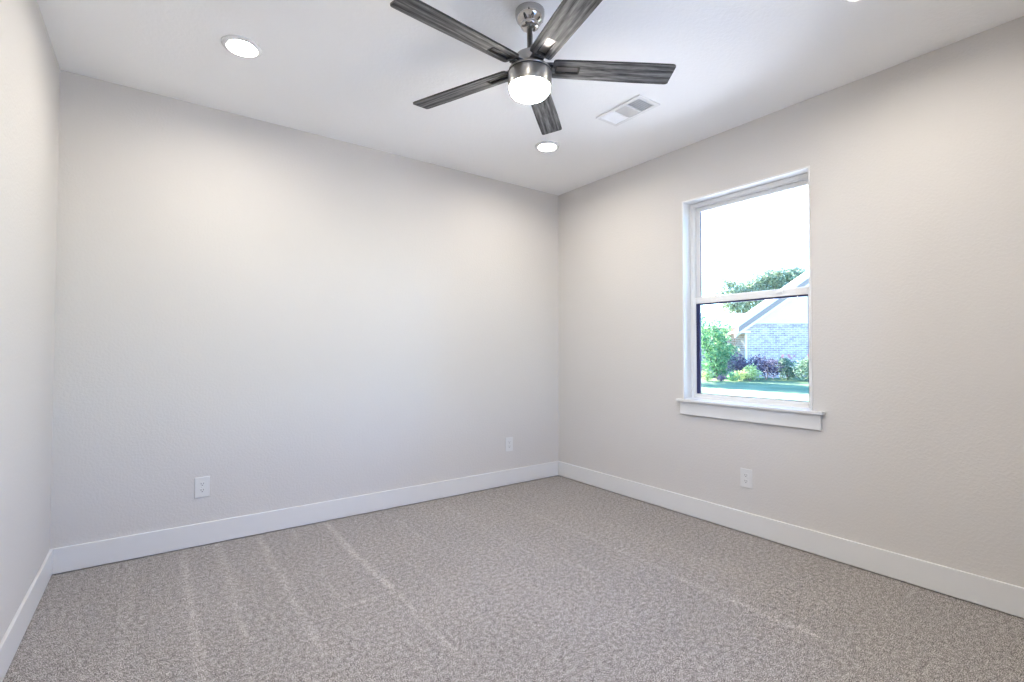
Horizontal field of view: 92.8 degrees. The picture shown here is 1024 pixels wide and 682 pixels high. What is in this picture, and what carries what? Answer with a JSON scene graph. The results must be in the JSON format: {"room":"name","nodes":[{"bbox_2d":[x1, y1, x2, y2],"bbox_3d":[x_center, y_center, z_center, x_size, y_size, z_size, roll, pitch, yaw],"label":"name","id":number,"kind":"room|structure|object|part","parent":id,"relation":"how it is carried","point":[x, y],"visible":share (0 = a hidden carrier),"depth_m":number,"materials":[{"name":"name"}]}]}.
{"room":"empty bedroom","nodes":[
{"label":"empty bedroom","id":0,"kind":"room"},
{"bbox_2d":[0,0,59,641],"bbox_3d":[-1.436,-0.148,1.083,0.160,2.743,3.750,1,-2,-36],"label":"wall","id":1,"kind":"structure","parent":0,"point":[29,66],"depth_m":2.04,"materials":[{"name":"grey paint"}]},
{"bbox_2d":[0,550,52,681],"bbox_3d":[-1.364,1.152,1.100,0.014,0.136,3.735,1,-2,-36],"label":"baseboard","id":2,"kind":"structure","parent":1,"relation":"attached to","point":[11,640],"depth_m":2.04,"materials":[{"name":"white paint"}]},
{"bbox_2d":[50,70,557,574],"bbox_3d":[-1.059,-0.088,3.778,3.950,2.743,0.160,1,-2,-36],"label":"wall","id":3,"kind":"structure","parent":0,"point":[283,317],"depth_m":3.28,"materials":[{"name":"grey paint"}]},
{"bbox_2d":[194,476,209,497],"bbox_3d":[-1.920,0.906,3.024,0.080,0.125,0.008,1,-2,-36],"label":"wall outlet","id":4,"kind":"object","parent":3,"relation":"attached to","point":[202,484],"visible":1,"depth_m":3.02,"materials":[{"name":"white plastic"}]},
{"bbox_2d":[199,482,205,492],"bbox_3d":[-1.918,0.905,3.022,0.035,0.066,0.003,1,-2,-36],"label":"receptacle","id":5,"kind":"object","parent":4,"relation":"attached to","point":[202,485],"depth_m":3.02,"materials":[{"name":"white plastic"}]},
{"bbox_2d":[50,461,557,574],"bbox_3d":[-1.010,1.209,3.679,3.629,0.136,0.014,1,-2,-36],"label":"baseboard","id":6,"kind":"structure","parent":3,"relation":"attached to","point":[90,554],"depth_m":3.23,"materials":[{"name":"white paint"}]},
{"bbox_2d":[506,437,512,451],"bbox_3d":[-0.025,0.933,4.408,0.080,0.125,0.008,1,-2,-36],"label":"wall outlet","id":7,"kind":"object","parent":3,"relation":"attached to","point":[509,441],"visible":1,"depth_m":4.41,"materials":[{"name":"white plastic"}]},
{"bbox_2d":[3,475,1023,681],"bbox_3d":[0.092,1.290,2.169,3.950,0.080,4.070,1,-2,-36],"label":"floor","id":8,"kind":"structure","parent":0,"point":[557,578],"depth_m":2.28,"materials":[{"name":"carpet"}]},
{"bbox_2d":[37,0,1023,195],"bbox_3d":[0.097,-1.552,2.231,3.950,0.120,4.070,1,-2,-36],"label":"ceiling","id":9,"kind":"structure","parent":0,"point":[350,71],"depth_m":2.58,"materials":[{"name":"white paint"}]},
{"bbox_2d":[221,35,262,57],"bbox_3d":[-1.364,-1.483,2.467,0.185,0.013,0.185,1,-2,-36],"label":"recessed light","id":10,"kind":"object","parent":9,"relation":"in","point":[241,46],"visible":1,"depth_m":2.46,"materials":[{"name":"white plastic"}]},
{"bbox_2d":[229,40,254,53],"bbox_3d":[-1.364,-1.488,2.467,0.111,0.002,0.111,0,-1,12],"label":"diffuser","id":11,"kind":"object","parent":10,"relation":"attached to","point":[235,46],"depth_m":2.47,"materials":[{"name":"white plastic"}]},
{"bbox_2d":[390,0,675,134],"bbox_3d":[0.058,-1.297,2.177,1.251,0.392,1.283,1,-2,-36],"label":"ceiling fan","id":12,"kind":"object","parent":9,"relation":"hanging from","point":[529,77],"visible":1,"depth_m":2.16,"materials":[{"name":"grey wood"}]},
{"bbox_3d":[-0.210,-1.241,1.958,0.556,0.008,0.119,1,9,-41],"label":"fan blade","id":13,"kind":"part","parent":12,"relation":"part of","materials":[{"name":"grey wood"}]},
{"bbox_3d":[-0.245,-1.232,2.406,0.556,0.008,0.119,-1,9,31],"label":"fan blade","id":14,"kind":"part","parent":12,"relation":"part of","materials":[{"name":"grey wood"}]},
{"bbox_3d":[-0.029,-1.244,2.112,0.174,0.004,0.060,1,9,-40],"label":"blade arm","id":15,"kind":"part","parent":12,"relation":"part of"},
{"bbox_3d":[0.080,-1.133,2.204,0.181,0.064,0.181,1,-2,-36],"label":"lamp shade","id":16,"kind":"part","parent":12,"relation":"part of","materials":[{"name":"white glass"}]},
{"bbox_3d":[0.111,-1.234,2.132,0.044,0.014,0.048,12,-6,-22],"label":"arm","id":17,"kind":"part","parent":12,"relation":"part of","materials":[{"name":"grey metal"}]},
{"bbox_3d":[0.137,-1.245,2.073,0.060,0.004,0.174,12,-6,-22],"label":"blade arm","id":18,"kind":"part","parent":12,"relation":"part of","materials":[{"name":"grey metal"}]},
{"bbox_3d":[0.170,-1.227,2.578,0.119,0.008,0.556,-11,-4,13],"label":"fan blade","id":19,"kind":"part","parent":12,"relation":"part of","materials":[{"name":"grey wood"}]},
{"bbox_3d":[0.225,-1.241,2.219,0.174,0.004,0.060,0,-12,-5],"label":"blade arm","id":20,"kind":"part","parent":12,"relation":"part of"},
{"bbox_3d":[0.227,-1.243,1.854,0.119,0.008,0.556,12,-6,-22],"label":"fan blade","id":21,"kind":"part","parent":12,"relation":"part of","materials":[{"name":"grey wood"}]},
{"bbox_3d":[0.461,-1.234,2.237,0.556,0.008,0.119,0,-12,-5],"label":"fan blade","id":22,"kind":"part","parent":12,"relation":"part of","materials":[{"name":"grey wood"}]},
{"bbox_2d":[535,141,559,151],"bbox_3d":[0.265,-1.454,3.656,0.185,0.013,0.185,1,-2,-36],"label":"recessed light","id":23,"kind":"object","parent":9,"relation":"in","point":[544,146],"visible":1,"depth_m":3.65,"materials":[{"name":"white plastic"}]},
{"bbox_2d":[540,144,554,148],"bbox_3d":[0.265,-1.459,3.656,0.111,0.002,0.111,0,-1,6],"label":"diffuser","id":24,"kind":"object","parent":23,"relation":"attached to","point":[542,146],"depth_m":3.66,"materials":[{"name":"white plastic"}]},
{"bbox_2d":[596,94,659,125],"bbox_3d":[0.736,-1.466,3.118,0.196,0.009,0.360,1,-2,-36],"label":"ceiling vent","id":25,"kind":"object","parent":9,"relation":"in","point":[639,104],"visible":1,"depth_m":3.10,"materials":[{"name":"white metal"}]},
{"bbox_2d":[842,0,862,1],"bbox_3d":[1.484,-1.487,2.051,0.185,0.013,0.185,1,-2,-36],"label":"recessed light","id":26,"kind":"object","parent":9,"relation":"in","point":[842,0],"visible":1,"depth_m":2.12,"materials":[{"name":"white plastic"}]},
{"bbox_2d":[558,16,1023,618],"bbox_3d":[1.625,-0.094,3.317,0.160,2.743,3.750,1,-2,-36],"label":"wall","id":27,"kind":"structure","parent":0,"point":[916,164],"depth_m":2.71,"materials":[{"name":"grey paint"}]},
{"bbox_2d":[740,468,751,488],"bbox_3d":[1.556,0.912,3.243,0.008,0.125,0.080,1,-2,-36],"label":"wall outlet","id":28,"kind":"object","parent":27,"relation":"attached to","point":[745,474],"visible":1,"depth_m":3.24,"materials":[{"name":"white plastic"}]},
{"bbox_2d":[743,473,748,483],"bbox_3d":[1.554,0.912,3.241,0.003,0.066,0.035,1,-2,-36],"label":"receptacle","id":29,"kind":"object","parent":28,"relation":"attached to","point":[745,475],"depth_m":3.24,"materials":[{"name":"white plastic"}]},
{"bbox_2d":[676,165,824,429],"bbox_3d":[1.597,-0.260,3.321,0.200,1.592,0.993,1,-2,-36],"label":"window","id":30,"kind":"structure","parent":27,"relation":"in","point":[790,413],"depth_m":3.44,"materials":[{"name":"white paint"}]},
{"bbox_3d":[1.569,0.433,3.286,0.134,0.017,0.993,1,-2,-36],"label":"sill","id":31,"kind":"part","parent":30,"relation":"part of","materials":[{"name":"white paint"}]},
{"bbox_3d":[1.659,-0.666,3.392,0.025,0.706,0.825,1,-2,-36],"label":"sash","id":32,"kind":"part","parent":30,"relation":"part of","materials":[{"name":"white plastic"}]},
{"bbox_3d":[1.636,0.040,3.361,0.026,0.746,0.825,1,-2,-36],"label":"sash","id":33,"kind":"part","parent":30,"relation":"part of","materials":[{"name":"white plastic"}]},
{"bbox_3d":[1.638,0.054,3.360,0.004,0.661,0.752,1,-2,-36],"label":"pane","id":34,"kind":"part","parent":30,"relation":"part of","materials":[{"name":"clear glass"}]},
{"bbox_2d":[558,461,1023,617],"bbox_3d":[1.556,1.203,3.232,0.014,0.136,3.735,1,-2,-36],"label":"baseboard","id":35,"kind":"structure","parent":27,"relation":"attached to","point":[1008,598],"depth_m":2.82,"materials":[{"name":"white paint"}]},
{"label":"outside","id":36,"kind":"structure","parent":0,"visible":0},
{"bbox_2d":[701,376,808,400],"bbox_3d":[22.818,2.126,33.461,150.000,0.001,140.000,1,-2,-36],"label":"lawn","id":37,"kind":"structure","parent":36,"point":[792,389],"depth_m":18.16,"materials":[{"name":"green plant"}]},
{"bbox_2d":[701,369,715,380],"bbox_3d":[9.063,1.610,22.683,0.683,0.592,0.653,0,-1,-13],"label":"shrub","id":38,"kind":"object","parent":37,"relation":"on","point":[709,374],"visible":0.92,"depth_m":22.59,"materials":[{"name":"green plant"}]},
{"bbox_2d":[701,314,739,378],"bbox_3d":[10.413,0.233,25.012,2.350,3.484,1.751,0,-1,0],"label":"leafy shrub","id":39,"kind":"object","parent":37,"relation":"on","point":[712,353],"visible":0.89,"depth_m":24.85,"materials":[{"name":"green plant"}]},
{"bbox_2d":[716,375,725,380],"bbox_3d":[9.723,1.730,22.650,0.406,0.351,0.423,-1,-1,33],"label":"shrub","id":40,"kind":"object","parent":37,"relation":"on","point":[719,378],"visible":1,"depth_m":22.62,"materials":[{"name":"purple plant"}]},
{"bbox_2d":[727,371,739,380],"bbox_3d":[10.255,1.645,22.658,0.610,0.525,0.573,0,-1,0],"label":"shrub","id":41,"kind":"object","parent":37,"relation":"on","point":[730,374],"visible":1,"depth_m":22.59,"materials":[{"name":"green plant"}]},
{"bbox_2d":[727,352,754,379],"bbox_3d":[11.079,1.225,23.681,1.395,1.423,0.802,0,-1,0],"label":"shrub","id":42,"kind":"object","parent":37,"relation":"on","point":[740,364],"visible":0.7,"depth_m":23.64,"materials":[{"name":"purple plant"}]},
{"bbox_2d":[733,363,763,380],"bbox_3d":[10.944,1.470,22.713,1.537,0.906,0.872,0,-1,0],"label":"shrub","id":43,"kind":"object","parent":37,"relation":"on","point":[753,373],"visible":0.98,"depth_m":22.60,"materials":[{"name":"green plant"}]},
{"bbox_2d":[701,269,808,377],"bbox_3d":[16.252,-1.340,30.797,15.500,6.791,10.480,0,-1,0],"label":"house","id":44,"kind":"structure","parent":37,"relation":"on","point":[774,328],"depth_m":26.01,"materials":[{"name":"brick"}]},
{"bbox_2d":[714,262,806,312],"bbox_3d":[24.864,-2.453,45.859,11.721,9.954,4.321,0,-1,-5],"label":"shade tree","id":45,"kind":"object","parent":37,"relation":"on","point":[774,278],"visible":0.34,"depth_m":45.60,"materials":[{"name":"green plant"}]},
{"bbox_2d":[748,354,783,379],"bbox_3d":[12.344,1.284,23.676,1.671,1.312,0.935,0,-1,0],"label":"shrub","id":46,"kind":"object","parent":37,"relation":"on","point":[771,367],"visible":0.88,"depth_m":23.60,"materials":[{"name":"purple plant"}]},
{"bbox_2d":[775,354,803,379],"bbox_3d":[13.440,1.284,23.592,1.457,1.317,0.942,0,-1,0],"label":"rose bush","id":47,"kind":"object","parent":37,"relation":"on","point":[784,361],"visible":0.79,"depth_m":23.46,"materials":[{"name":"green plant"}]},
{"bbox_2d":[792,356,808,381],"bbox_3d":[13.458,1.244,22.307,1.381,1.329,0.824,0,-1,0],"label":"rose bush","id":48,"kind":"object","parent":37,"relation":"on","point":[803,363],"visible":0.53,"depth_m":22.25,"materials":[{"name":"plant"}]}
]}

